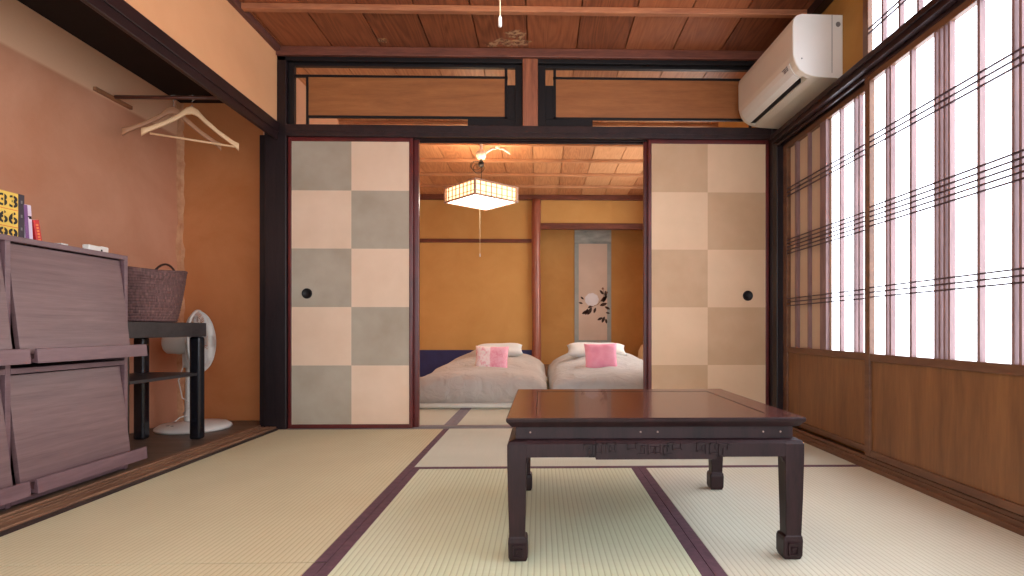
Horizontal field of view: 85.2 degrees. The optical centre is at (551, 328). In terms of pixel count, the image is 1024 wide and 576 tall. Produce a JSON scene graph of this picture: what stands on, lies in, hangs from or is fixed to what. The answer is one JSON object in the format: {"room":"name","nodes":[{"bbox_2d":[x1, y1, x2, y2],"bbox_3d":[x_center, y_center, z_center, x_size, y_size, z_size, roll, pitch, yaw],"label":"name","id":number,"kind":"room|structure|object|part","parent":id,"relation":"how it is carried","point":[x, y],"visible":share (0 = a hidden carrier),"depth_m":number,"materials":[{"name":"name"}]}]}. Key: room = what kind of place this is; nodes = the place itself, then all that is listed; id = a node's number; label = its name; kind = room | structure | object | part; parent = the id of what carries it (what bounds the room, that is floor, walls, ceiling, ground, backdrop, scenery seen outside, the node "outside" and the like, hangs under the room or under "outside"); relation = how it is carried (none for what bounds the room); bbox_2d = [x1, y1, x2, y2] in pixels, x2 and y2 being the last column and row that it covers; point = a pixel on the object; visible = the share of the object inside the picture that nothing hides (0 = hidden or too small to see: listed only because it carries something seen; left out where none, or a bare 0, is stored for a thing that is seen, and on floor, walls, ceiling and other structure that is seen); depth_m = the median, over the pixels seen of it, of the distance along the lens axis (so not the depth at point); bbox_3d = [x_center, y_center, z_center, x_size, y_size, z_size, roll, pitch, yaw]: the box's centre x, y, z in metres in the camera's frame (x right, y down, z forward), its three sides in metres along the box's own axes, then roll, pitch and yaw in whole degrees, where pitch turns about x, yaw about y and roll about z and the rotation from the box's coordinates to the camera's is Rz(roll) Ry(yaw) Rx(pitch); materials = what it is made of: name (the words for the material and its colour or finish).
{"room":"traditional dwelling","nodes":[
{"label":"traditional dwelling","id":0,"kind":"room"},
{"bbox_2d":[0,0,179,433],"bbox_3d":[-2.317,-0.560,1.402,0.085,2.300,4.300,0,0,-1],"label":"wall","id":1,"kind":"structure","parent":0,"point":[63,147],"depth_m":2.75,"materials":[{"name":"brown paint"}]},
{"bbox_2d":[93,87,218,109],"bbox_3d":[-2.012,-1.211,2.913,0.588,0.028,0.250,0,0,-1],"label":"rail","id":2,"kind":"object","parent":1,"relation":"attached to","point":[116,98],"visible":0.92,"depth_m":2.91,"materials":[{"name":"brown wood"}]},
{"bbox_3d":[-2.003,-1.215,2.914,0.571,0.020,0.020,0,0,-1],"label":"rod","id":3,"kind":"part","parent":2,"relation":"part of","materials":[{"name":"brown wood"}]},
{"bbox_2d":[122,95,220,150],"bbox_3d":[-1.986,-1.102,2.914,0.430,0.257,0.019,0,0,-33],"label":"clothes hanger","id":4,"kind":"object","parent":2,"relation":"hanging from","point":[171,110],"visible":0.94,"depth_m":2.90,"materials":[{"name":"wood"}]},
{"bbox_2d":[141,95,238,150],"bbox_3d":[-1.891,-1.102,2.916,0.430,0.257,0.019,0,0,-33],"label":"clothes hanger","id":5,"kind":"object","parent":2,"relation":"hanging from","point":[191,110],"visible":1,"depth_m":2.91,"materials":[{"name":"wood"}]},
{"bbox_2d":[175,102,184,420],"bbox_3d":[-2.308,-0.417,3.444,0.018,1.975,0.059,0,0,33],"label":"trim","id":6,"kind":"structure","parent":1,"relation":"attached to","point":[180,249],"depth_m":3.45,"materials":[{"name":"wood"}]},
{"bbox_2d":[17,0,222,102],"bbox_3d":[-1.949,-1.460,1.364,0.648,0.100,4.209,0,0,-1],"label":"ceiling","id":7,"kind":"structure","parent":0,"point":[75,17],"depth_m":2.75,"materials":[{"name":"black wood"}]},
{"bbox_2d":[0,420,260,512],"bbox_3d":[-1.981,0.606,1.363,0.584,0.068,4.209,0,0,-1],"label":"floor","id":8,"kind":"structure","parent":0,"point":[158,446],"depth_m":2.77,"materials":[{"name":"brown wood"}]},
{"bbox_2d":[0,234,146,509],"bbox_3d":[-1.838,0.136,1.760,0.381,0.870,1.024,0,0,-1],"label":"cabinet","id":9,"kind":"object","parent":8,"relation":"on","point":[65,347],"visible":1,"depth_m":1.94,"materials":[{"name":"brown laminate"}]},
{"bbox_3d":[-1.869,0.136,1.508,0.295,0.018,0.484,0,0,-1],"label":"shelf","id":10,"kind":"part","parent":9,"relation":"part of","materials":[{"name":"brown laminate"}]},
{"bbox_3d":[-1.875,0.145,1.759,0.295,0.852,0.018,0,0,-1],"label":"panel","id":11,"kind":"part","parent":9,"relation":"part of","materials":[{"name":"brown laminate"}]},
{"bbox_3d":[-1.724,-0.097,1.511,0.060,0.359,0.478,0,0,-1],"label":"flap door","id":12,"kind":"part","parent":9,"relation":"part of","materials":[{"name":"brown laminate"}]},
{"bbox_3d":[-1.724,0.326,1.511,0.060,0.352,0.478,0,0,-1],"label":"flap door","id":13,"kind":"part","parent":9,"relation":"part of","materials":[{"name":"brown laminate"}]},
{"bbox_2d":[0,190,23,237],"bbox_3d":[-1.942,-0.388,1.920,0.127,0.176,0.116,0,0,-1],"label":"book","id":14,"kind":"object","parent":9,"relation":"on","point":[11,204],"visible":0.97,"depth_m":1.93,"materials":[{"name":"yellow paper"}]},
{"bbox_2d":[24,204,32,238],"bbox_3d":[-1.942,-0.374,1.995,0.121,0.147,0.040,0,0,-1],"label":"book","id":15,"kind":"object","parent":9,"relation":"on","point":[28,232],"visible":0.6,"depth_m":1.99,"materials":[{"name":"purple paper"}]},
{"bbox_3d":[-2.026,0.137,1.756,0.005,0.869,1.024,0,0,-1],"label":"panel","id":16,"kind":"part","parent":9,"relation":"part of","materials":[{"name":"brown wood"}]},
{"bbox_2d":[32,220,41,240],"bbox_3d":[-1.932,-0.351,2.033,0.101,0.100,0.040,0,0,-1],"label":"book","id":17,"kind":"object","parent":9,"relation":"on","point":[35,223],"visible":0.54,"depth_m":2.03,"materials":[{"name":"red paper"}]},
{"bbox_3d":[-1.880,0.557,2.011,0.295,0.018,0.484,0,0,-1],"label":"shelf","id":18,"kind":"part","parent":9,"relation":"part of","materials":[{"name":"brown laminate"}]},
{"bbox_3d":[-1.880,0.136,2.011,0.295,0.018,0.484,0,0,-1],"label":"shelf","id":19,"kind":"part","parent":9,"relation":"part of","materials":[{"name":"brown laminate"}]},
{"bbox_3d":[-1.735,-0.097,2.014,0.060,0.359,0.477,0,0,-1],"label":"flap door","id":20,"kind":"part","parent":9,"relation":"part of","materials":[{"name":"brown laminate"}]},
{"bbox_3d":[-1.735,0.326,2.014,0.060,0.352,0.477,0,0,-1],"label":"flap door","id":21,"kind":"part","parent":9,"relation":"part of","materials":[{"name":"brown laminate"}]},
{"bbox_3d":[-1.885,0.145,2.262,0.295,0.852,0.018,0,0,-1],"label":"panel","id":22,"kind":"part","parent":9,"relation":"part of","materials":[{"name":"brown laminate"}]},
{"bbox_2d":[82,244,107,251],"bbox_3d":[-1.770,-0.312,2.154,0.027,0.024,0.105,0,0,-4],"label":"remote control","id":23,"kind":"object","parent":9,"relation":"on","point":[86,246],"visible":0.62,"depth_m":2.13,"materials":[{"name":"white plastic"}]},
{"bbox_2d":[128,322,205,439],"bbox_3d":[-1.984,0.270,2.618,0.343,0.603,0.598,0,0,-1],"label":"side table","id":24,"kind":"object","parent":8,"relation":"on","point":[141,332],"visible":0.44,"depth_m":2.86,"materials":[{"name":"black wood"}]},
{"bbox_3d":[-1.835,0.306,2.355,0.054,0.531,0.054,0,0,-1],"label":"leg","id":25,"kind":"part","parent":24,"relation":"part of","materials":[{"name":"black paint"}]},
{"bbox_3d":[-2.131,0.306,2.881,0.054,0.531,0.054,0,0,-1],"label":"leg","id":26,"kind":"part","parent":24,"relation":"part of","materials":[{"name":"black paint"}]},
{"bbox_2d":[128,263,187,321],"bbox_3d":[-1.981,-0.185,2.649,0.404,0.302,0.409,0,0,-1],"label":"basket","id":27,"kind":"object","parent":24,"relation":"on","point":[154,295],"visible":0.49,"depth_m":2.56,"materials":[{"name":"wicker"}]},
{"bbox_3d":[-1.985,-0.291,2.842,0.154,0.092,0.024,0,0,-1],"label":"handle","id":28,"kind":"part","parent":27,"relation":"part of","materials":[{"name":"wicker"}]},
{"bbox_2d":[129,372,196,384],"bbox_3d":[-1.984,0.233,2.618,0.319,0.014,0.574,0,0,-1],"label":"shelf","id":29,"kind":"object","parent":24,"relation":"attached to","point":[136,377],"depth_m":2.70,"materials":[{"name":"black wood"}]},
{"bbox_3d":[-1.846,0.306,2.887,0.054,0.531,0.054,0,0,-1],"label":"leg","id":30,"kind":"part","parent":24,"relation":"part of","materials":[{"name":"black paint"}]},
{"bbox_2d":[153,310,232,434],"bbox_3d":[-2.052,0.230,3.183,0.384,0.682,0.384,0,0,-1],"label":"electric fan","id":31,"kind":"object","parent":8,"relation":"on","point":[170,345],"visible":0.59,"depth_m":3.13,"materials":[{"name":"white plastic"}]},
{"bbox_3d":[-2.056,0.356,3.133,0.115,0.333,0.064,0,0,-1],"label":"power cord","id":32,"kind":"part","parent":31,"relation":"part of","materials":[{"name":"white plastic"}]},
{"bbox_2d":[183,312,203,365],"bbox_3d":[-2.047,0.073,3.183,0.054,0.359,0.359,0,0,-15],"label":"grille","id":33,"kind":"object","parent":31,"relation":"attached to","point":[186,340],"depth_m":3.11,"materials":[{"name":"white plastic"}]},
{"bbox_2d":[189,311,215,370],"bbox_3d":[-1.999,0.073,3.196,0.070,0.359,0.359,0,0,-15],"label":"grille","id":34,"kind":"object","parent":31,"relation":"attached to","point":[210,340],"depth_m":3.19,"materials":[{"name":"white plastic"}]},
{"bbox_2d":[124,0,276,120],"bbox_3d":[-1.597,-1.460,1.261,0.050,0.500,3.989,0,0,-1],"label":"wall","id":35,"kind":"structure","parent":0,"point":[214,32],"depth_m":2.72,"materials":[{"name":"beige paint"}]},
{"bbox_2d":[80,0,278,138],"bbox_3d":[-1.601,-1.162,1.261,0.082,0.100,3.989,0,0,-1],"label":"trim","id":36,"kind":"structure","parent":35,"relation":"attached to","point":[119,13],"depth_m":2.36,"materials":[{"name":"brown wood"}]},
{"bbox_2d":[227,0,279,50],"bbox_3d":[-1.567,-1.637,1.252,0.050,0.034,3.969,0,0,-1],"label":"trim","id":37,"kind":"structure","parent":35,"relation":"attached to","point":[236,4],"depth_m":2.97,"materials":[{"name":"brown wood"}]},
{"bbox_2d":[264,56,287,428],"bbox_3d":[-1.626,-0.532,3.312,0.128,2.244,0.110,0,0,-1],"label":"wooden post","id":38,"kind":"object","parent":35,"relation":"attached to","point":[275,150],"depth_m":3.26,"materials":[{"name":"black wood"}]},
{"bbox_2d":[288,137,412,428],"bbox_3d":[-1.194,-0.283,3.299,0.731,1.742,0.030,0,0,-1],"label":"door","id":39,"kind":"structure","parent":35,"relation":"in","point":[350,199],"depth_m":3.29,"materials":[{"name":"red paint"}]},
{"bbox_3d":[-1.449,-0.210,3.281,0.062,0.062,0.007,0,0,-1],"label":"handle","id":40,"kind":"part","parent":39,"relation":"part of","materials":[{"name":"black paint"}]},
{"bbox_2d":[288,63,522,125],"bbox_3d":[-0.868,-1.389,3.312,1.386,0.376,0.030,0,0,-1],"label":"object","id":41,"kind":"structure","parent":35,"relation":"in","point":[479,100],"depth_m":3.31,"materials":[{"name":"black paint"}]},
{"bbox_2d":[413,140,419,426],"bbox_3d":[-1.169,-0.283,3.339,0.738,1.742,0.030,0,0,-1],"label":"door","id":42,"kind":"structure","parent":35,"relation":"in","point":[416,143],"depth_m":3.33,"materials":[{"name":"red paint"}]},
{"bbox_2d":[277,56,755,66],"bbox_3d":[-0.127,-1.589,3.323,2.975,0.024,0.070,0,0,-1],"label":"trim","id":43,"kind":"structure","parent":35,"relation":"attached to","point":[290,59],"depth_m":3.29,"materials":[{"name":"black paint"}]},
{"bbox_2d":[276,46,764,60],"bbox_3d":[-0.127,-1.628,3.298,2.975,0.052,0.060,0,0,-1],"label":"trim","id":44,"kind":"structure","parent":35,"relation":"attached to","point":[304,51],"depth_m":3.27,"materials":[{"name":"brown wood"}]},
{"bbox_2d":[286,124,770,144],"bbox_3d":[-0.128,-1.166,3.338,2.867,0.068,0.120,0,0,-1],"label":"door lintel","id":45,"kind":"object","parent":35,"relation":"attached to","point":[461,134],"depth_m":3.28,"materials":[{"name":"black wood"}]},
{"bbox_2d":[523,58,537,125],"bbox_3d":[-0.130,-1.401,3.330,0.090,0.401,0.095,0,0,-1],"label":"trim","id":46,"kind":"structure","parent":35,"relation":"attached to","point":[530,66],"depth_m":3.28,"materials":[{"name":"brown wood"}]},
{"bbox_2d":[182,103,262,420],"bbox_3d":[-2.006,-0.560,3.514,0.623,2.300,0.089,0,0,-1],"label":"wall","id":47,"kind":"structure","parent":0,"point":[221,215],"depth_m":3.47,"materials":[{"name":"paint"}]},
{"bbox_2d":[263,78,338,429],"bbox_3d":[-1.748,-0.535,5.154,0.080,2.350,3.580,0,0,-1],"label":"wall","id":48,"kind":"structure","parent":0,"point":[300,87],"depth_m":3.73,"materials":[{"name":"paint"}]},
{"bbox_2d":[0,426,275,530],"bbox_3d":[-1.627,0.602,1.254,0.118,0.076,3.975,0,0,-1],"label":"trim","id":49,"kind":"structure","parent":48,"relation":"attached to","point":[10,518],"depth_m":2.07,"materials":[{"name":"brown wood"}]},
{"bbox_2d":[0,428,277,536],"bbox_3d":[-1.563,0.609,1.255,0.008,0.062,3.975,0,0,-1],"label":"trim","id":50,"kind":"structure","parent":48,"relation":"attached to","point":[65,509],"depth_m":2.00,"materials":[{"name":"brown wood"}]},
{"bbox_2d":[260,135,263,426],"bbox_3d":[-1.716,-0.282,3.385,0.047,1.744,0.180,0,0,-1],"label":"trim","id":51,"kind":"structure","parent":48,"relation":"attached to","point":[261,136],"depth_m":3.29,"materials":[{"name":"brown wood"}]},
{"bbox_2d":[239,0,814,194],"bbox_3d":[-0.135,-1.680,3.098,3.060,0.110,7.600,0,0,-1],"label":"ceiling","id":52,"kind":"structure","parent":0,"point":[738,25],"depth_m":3.15,"materials":[{"name":"brown wood"}]},
{"bbox_2d":[444,144,517,256],"bbox_3d":[-0.625,-1.145,4.888,0.466,1.020,0.466,0,0,-43],"label":"pendant lamp","id":53,"kind":"object","parent":52,"relation":"hanging from","point":[475,193],"visible":0.92,"depth_m":4.80,"materials":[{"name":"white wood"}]},
{"bbox_3d":[-0.659,-1.393,4.887,0.125,0.213,0.044,0,0,-1],"label":"electric cord","id":54,"kind":"part","parent":53,"relation":"part of","materials":[{"name":"black paint"}]},
{"bbox_2d":[478,160,483,166],"bbox_3d":[-0.625,-1.458,4.888,0.052,0.055,0.052,0,0,-1],"label":"socket","id":55,"kind":"object","parent":53,"relation":"attached to","point":[480,162],"depth_m":4.87,"materials":[{"name":"black paint"}]},
{"bbox_3d":[-0.625,-1.179,4.888,0.428,0.113,0.428,0,0,-43],"label":"lamp shade","id":56,"kind":"part","parent":53,"relation":"part of","materials":[{"name":"white paper"}]},
{"bbox_3d":[-0.625,-1.179,4.888,0.466,0.137,0.466,0,0,-43],"label":"frame","id":57,"kind":"part","parent":53,"relation":"part of","materials":[{"name":"brown wood"}]},
{"bbox_2d":[449,195,513,209],"bbox_3d":[-0.625,-1.117,4.888,0.418,0.006,0.418,0,0,-43],"label":"diffuser","id":58,"kind":"object","parent":53,"relation":"attached to","point":[481,202],"depth_m":4.85,"materials":[{"name":"beige"}]},
{"bbox_2d":[486,147,509,154],"bbox_3d":[-0.490,-1.608,4.988,0.236,0.092,0.046,0,0,-1],"label":"ceiling hook","id":59,"kind":"object","parent":52,"relation":"attached to","point":[491,148],"visible":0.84,"depth_m":4.97,"materials":[{"name":"white plastic"}]},
{"bbox_2d":[498,0,501,27],"bbox_3d":[-0.132,-1.240,1.518,0.466,0.830,0.466,0,0,-43],"label":"pendant lamp","id":60,"kind":"object","parent":52,"relation":"hanging from","point":[500,17],"visible":1,"depth_m":1.51,"materials":[{"name":"white plastic"}]},
{"bbox_2d":[420,193,642,349],"bbox_3d":[-0.231,-0.535,6.927,3.029,2.350,0.100,0,0,-1],"label":"wall","id":61,"kind":"structure","parent":0,"point":[468,300],"depth_m":6.88,"materials":[{"name":"paint"}]},
{"bbox_2d":[420,350,531,376],"bbox_3d":[-0.997,0.425,6.873,1.495,0.331,0.014,0,0,-1],"label":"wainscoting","id":62,"kind":"structure","parent":61,"relation":"attached to","point":[430,360],"depth_m":6.86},
{"bbox_2d":[420,239,531,242],"bbox_3d":[-0.997,-1.093,6.869,1.495,0.045,0.022,0,0,-1],"label":"trim","id":63,"kind":"structure","parent":61,"relation":"attached to","point":[421,240],"depth_m":6.86,"materials":[{"name":"brown wood"}]},
{"bbox_2d":[420,194,642,200],"bbox_3d":[-0.229,-1.625,6.867,3.030,0.060,0.060,0,0,-1],"label":"trim","id":64,"kind":"structure","parent":61,"relation":"attached to","point":[422,196],"depth_m":6.85,"materials":[{"name":"brown wood"}]},
{"bbox_2d":[531,199,540,360],"bbox_3d":[-0.193,-0.502,6.857,0.122,2.186,0.117,0,0,-1],"label":"trim","id":65,"kind":"structure","parent":61,"relation":"attached to","point":[536,203],"depth_m":6.81,"materials":[{"name":"brown wood"}]},
{"bbox_2d":[541,223,642,229],"bbox_3d":[0.573,-1.275,6.918,1.423,0.070,0.090,0,0,-1],"label":"trim","id":66,"kind":"structure","parent":61,"relation":"attached to","point":[544,226],"depth_m":6.87,"materials":[{"name":"brown wood"}]},
{"bbox_2d":[544,364,549,376],"bbox_3d":[0.568,0.555,7.155,1.423,0.170,0.514,0,0,-1],"label":"floor","id":67,"kind":"structure","parent":0,"point":[545,365],"depth_m":6.88,"materials":[{"name":"brown wood"}]},
{"bbox_2d":[534,193,642,363],"bbox_3d":[0.559,-0.535,7.248,1.619,2.350,0.490,0,0,-1],"label":"wall","id":68,"kind":"structure","parent":0,"point":[557,247],"depth_m":7.41,"materials":[{"name":"paint"}]},
{"bbox_2d":[575,230,610,342],"bbox_3d":[0.545,-0.533,7.393,0.530,1.614,0.028,0,0,-1],"label":"scroll","id":69,"kind":"object","parent":68,"relation":"hanging from","point":[592,247],"visible":0.98,"depth_m":7.39,"materials":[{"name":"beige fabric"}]},
{"bbox_2d":[585,293,598,305],"bbox_3d":[0.532,-0.392,7.393,0.185,0.174,0.002,0,0,-1],"label":"flower","id":70,"kind":"object","parent":69,"relation":"on","point":[591,299],"depth_m":7.39,"materials":[{"name":"paper"}]},
{"bbox_2d":[579,244,606,339],"bbox_3d":[0.545,-0.492,7.396,0.380,1.285,0.003,0,0,-1],"label":"painting","id":71,"kind":"object","parent":69,"relation":"attached to","point":[592,257],"depth_m":7.39,"materials":[{"name":"white paper"}]},
{"bbox_2d":[718,0,864,452],"bbox_3d":[1.419,-0.535,3.421,0.120,2.350,8.180,0,0,-1],"label":"wall","id":72,"kind":"structure","parent":0,"point":[851,10],"depth_m":2.57,"materials":[{"name":"paint"}]},
{"bbox_2d":[287,425,512,429],"bbox_3d":[-0.128,0.615,3.358,2.867,0.051,0.120,0,0,-1],"label":"trim","id":73,"kind":"structure","parent":72,"relation":"attached to","point":[420,426],"depth_m":3.33,"materials":[{"name":"brown wood"}]},
{"bbox_2d":[538,65,751,127],"bbox_3d":[0.611,-1.389,3.344,1.390,0.376,0.030,0,0,-1],"label":"window","id":74,"kind":"structure","parent":72,"relation":"in","point":[571,101],"depth_m":3.34,"materials":[{"name":"black paint"}]},
{"bbox_2d":[643,142,646,388],"bbox_3d":[0.918,-0.283,3.382,0.726,1.742,0.030,0,0,-1],"label":"door","id":75,"kind":"structure","parent":72,"relation":"in","point":[644,143],"depth_m":3.36,"materials":[{"name":"red paint"}]},
{"bbox_2d":[647,140,768,404],"bbox_3d":[0.940,-0.283,3.343,0.728,1.742,0.030,0,0,-1],"label":"door","id":76,"kind":"structure","parent":72,"relation":"in","point":[708,200],"depth_m":3.33,"materials":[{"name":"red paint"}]},
{"bbox_3d":[1.177,-0.200,3.336,0.062,0.062,0.007,0,0,-1],"label":"handle","id":77,"kind":"part","parent":76,"relation":"part of","materials":[{"name":"black paint"}]},
{"bbox_2d":[769,129,777,405],"bbox_3d":[1.348,-0.532,3.364,0.084,2.244,0.130,0,0,-1],"label":"trim","id":78,"kind":"structure","parent":72,"relation":"attached to","point":[772,130],"depth_m":3.32,"materials":[{"name":"brown wood"}]},
{"bbox_2d":[772,144,782,409],"bbox_3d":[1.350,-0.267,3.265,0.084,1.714,0.066,0,0,-1],"label":"trim","id":79,"kind":"structure","parent":72,"relation":"attached to","point":[777,151],"depth_m":3.23,"materials":[{"name":"black wood"}]},
{"bbox_2d":[738,14,842,128],"bbox_3d":[1.238,-1.336,2.951,0.242,0.300,0.668,0,0,-3],"label":"air conditioner","id":80,"kind":"object","parent":72,"relation":"attached to","point":[806,58],"visible":0.93,"depth_m":2.72,"materials":[{"name":"beige plastic"}]},
{"bbox_2d":[751,78,800,122],"bbox_3d":[1.189,-1.215,2.979,0.028,0.020,0.537,0,0,-3],"label":"outlet","id":81,"kind":"object","parent":80,"relation":"attached to","point":[793,86],"depth_m":2.93,"materials":[{"name":"black paint"}]},
{"bbox_2d":[807,0,833,13],"bbox_3d":[1.379,-1.627,1.279,0.050,0.054,3.900,0,0,-1],"label":"trim","id":82,"kind":"structure","parent":72,"relation":"attached to","point":[818,6],"depth_m":2.77,"materials":[{"name":"brown wood"}]},
{"bbox_2d":[783,85,864,451],"bbox_3d":[1.367,-0.265,2.776,0.026,1.600,0.910,0,0,-1],"label":"window","id":83,"kind":"structure","parent":72,"relation":"in","point":[824,164],"depth_m":2.75,"materials":[{"name":"brown wood"}]},
{"bbox_3d":[1.382,-0.467,2.545,0.003,1.140,0.367,0,0,-1],"label":"pane","id":84,"kind":"part","parent":83,"relation":"part of","materials":[{"name":"white paper"}]},
{"bbox_2d":[770,0,965,145],"bbox_3d":[1.371,-1.093,1.280,0.125,0.062,3.902,0,0,-1],"label":"trim","id":85,"kind":"structure","parent":72,"relation":"attached to","point":[852,80],"depth_m":2.32,"materials":[{"name":"brown wood"}]},
{"bbox_2d":[863,0,930,56],"bbox_3d":[1.417,-1.367,0.880,0.050,0.485,3.100,0,0,-1],"label":"window","id":86,"kind":"structure","parent":72,"relation":"in","point":[881,18],"depth_m":2.29,"materials":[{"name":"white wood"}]},
{"bbox_3d":[1.417,-1.367,0.880,0.050,0.485,3.100,0,0,-1],"label":"frame","id":87,"kind":"part","parent":86,"relation":"part of","materials":[{"name":"brown wood"}]},
{"bbox_2d":[793,426,1023,536],"bbox_3d":[1.391,0.590,1.281,0.084,0.100,3.902,0,0,-1],"label":"trim","id":88,"kind":"structure","parent":72,"relation":"attached to","point":[1006,519],"depth_m":2.01,"materials":[{"name":"brown wood"}]},
{"bbox_2d":[865,0,1023,515],"bbox_3d":[1.349,-0.265,1.923,0.026,1.600,0.869,0,0,-1],"label":"window","id":89,"kind":"structure","parent":72,"relation":"in","point":[944,116],"depth_m":1.87,"materials":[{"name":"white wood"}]},
{"bbox_3d":[1.359,-0.467,1.925,0.003,1.140,0.793,0,0,-1],"label":"pane","id":90,"kind":"part","parent":89,"relation":"part of","materials":[{"name":"white paper"}]},
{"bbox_3d":[-0.213,0.615,6.088,3.030,0.049,1.578,0,0,-1],"label":"floor","id":91,"kind":"structure","parent":0,"visible":0},
{"bbox_2d":[638,345,642,359],"bbox_3d":[1.156,0.383,6.646,0.260,0.415,0.260,0,0,-1],"label":"lantern","id":92,"kind":"object","parent":91,"relation":"on","point":[640,351],"visible":0.08,"depth_m":6.59,"materials":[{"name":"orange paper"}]},
{"bbox_3d":[-0.398,0.696,3.492,4.150,0.108,8.400,0,0,-1],"label":"floor","id":93,"kind":"structure","parent":0,"visible":0},
{"bbox_2d":[0,563,325,575],"bbox_3d":[-1.046,0.615,0.440,0.990,0.053,1.901,0,0,-1],"label":"mat","id":94,"kind":"object","parent":93,"relation":"on","point":[255,569],"visible":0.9,"depth_m":1.36,"materials":[{"name":"wicker"}]},
{"bbox_2d":[0,429,448,565],"bbox_3d":[-1.085,0.615,2.329,0.990,0.053,1.873,0,0,-1],"label":"mat","id":95,"kind":"object","parent":93,"relation":"on","point":[279,496],"visible":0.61,"depth_m":1.81,"materials":[{"name":"wicker"}]},
{"bbox_2d":[420,408,465,424],"bbox_3d":[-1.130,0.615,4.338,0.972,0.053,1.877,0,0,-1],"label":"mat","id":96,"kind":"object","parent":93,"relation":"on","point":[428,416],"visible":0.18,"depth_m":3.79,"materials":[{"name":"beige wicker"}]},
{"bbox_2d":[451,408,509,424],"bbox_3d":[0.332,0.615,4.368,1.950,0.053,1.877,0,0,-1],"label":"mat","id":97,"kind":"object","parent":93,"relation":"on","point":[469,416],"visible":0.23,"depth_m":3.70,"materials":[{"name":"beige wicker"}]},
{"bbox_2d":[420,349,546,407],"bbox_3d":[-0.580,0.392,5.198,1.062,0.393,2.201,0,0,-1],"label":"bed","id":98,"kind":"object","parent":97,"relation":"on","point":[459,383],"visible":0.7,"depth_m":4.13,"materials":[{"name":"white fabric"}]},
{"bbox_3d":[-0.579,0.570,5.197,0.980,0.036,2.185,0,0,-1],"label":"mattress","id":99,"kind":"part","parent":98,"relation":"part of","materials":[{"name":"white fabric"}]},
{"bbox_2d":[475,346,508,367],"bbox_3d":[-0.520,0.260,4.792,0.296,0.231,0.136,0,0,-1],"label":"cushion","id":100,"kind":"object","parent":98,"relation":"on","point":[485,356],"visible":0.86,"depth_m":4.75,"materials":[{"name":"pink fabric"}]},
{"bbox_2d":[478,343,522,356],"bbox_3d":[-0.513,0.204,5.410,0.462,0.134,0.247,0,0,-5],"label":"pillow","id":101,"kind":"object","parent":98,"relation":"on","point":[515,349],"visible":0.43,"depth_m":5.38,"materials":[{"name":"white fabric"}]},
{"bbox_2d":[547,353,642,388],"bbox_3d":[0.513,0.388,5.225,1.098,0.400,2.198,0,0,-1],"label":"bed","id":102,"kind":"object","parent":97,"relation":"on","point":[566,371],"visible":0.49,"depth_m":4.28,"materials":[{"name":"white fabric"}]},
{"bbox_2d":[567,342,627,356],"bbox_3d":[0.432,0.205,5.410,0.581,0.146,0.266,0,0,1],"label":"pillow","id":103,"kind":"object","parent":102,"relation":"on","point":[577,349],"visible":0.48,"depth_m":5.33,"materials":[{"name":"white fabric"}]},
{"bbox_2d":[584,343,616,367],"bbox_3d":[0.424,0.245,4.811,0.291,0.245,0.139,0,0,-1],"label":"cushion","id":104,"kind":"object","parent":102,"relation":"on","point":[597,355],"visible":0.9,"depth_m":4.77,"materials":[{"name":"pink fabric"}]},
{"bbox_2d":[315,468,713,575],"bbox_3d":[-0.091,0.615,1.394,0.955,0.053,1.909,0,0,-1],"label":"mat","id":105,"kind":"object","parent":93,"relation":"on","point":[580,521],"visible":0.99,"depth_m":1.62,"materials":[{"name":"beige wicker"}]},
{"bbox_2d":[506,389,805,560],"bbox_3d":[0.259,0.407,1.740,0.762,0.365,0.676,0,0,-1],"label":"table","id":106,"kind":"object","parent":105,"relation":"on","point":[713,425],"visible":1,"depth_m":1.42,"materials":[{"name":"brown wood"}]},
{"bbox_3d":[-0.082,0.435,1.430,0.064,0.308,0.064,0,0,-1],"label":"leg","id":107,"kind":"part","parent":106,"relation":"part of","materials":[{"name":"brown wood"}]},
{"bbox_3d":[-0.093,0.435,2.037,0.064,0.308,0.064,0,0,-1],"label":"leg","id":108,"kind":"part","parent":106,"relation":"part of","materials":[{"name":"brown wood"}]},
{"bbox_3d":[0.259,0.237,1.740,0.762,0.024,0.676,0,0,-1],"label":"tabletop frame","id":109,"kind":"part","parent":106,"relation":"part of","materials":[{"name":"brown wood"}]},
{"bbox_3d":[0.599,0.435,2.049,0.064,0.308,0.064,0,0,-1],"label":"leg","id":110,"kind":"part","parent":106,"relation":"part of","materials":[{"name":"brown wood"}]},
{"bbox_3d":[0.610,0.435,1.443,0.064,0.308,0.064,0,0,-1],"label":"leg","id":111,"kind":"part","parent":106,"relation":"part of","materials":[{"name":"brown wood"}]},
{"bbox_2d":[413,428,859,468],"bbox_3d":[0.358,0.615,2.834,1.912,0.053,0.945,0,0,-1],"label":"mat","id":112,"kind":"object","parent":93,"relation":"on","point":[457,448],"visible":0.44,"depth_m":2.49,"materials":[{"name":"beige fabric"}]},
{"bbox_2d":[639,467,1023,575],"bbox_3d":[0.866,0.615,1.414,0.955,0.053,1.909,0,0,-1],"label":"mat","id":113,"kind":"object","parent":93,"relation":"on","point":[857,521],"visible":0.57,"depth_m":1.65,"materials":[{"name":"beige wicker"}]}
]}

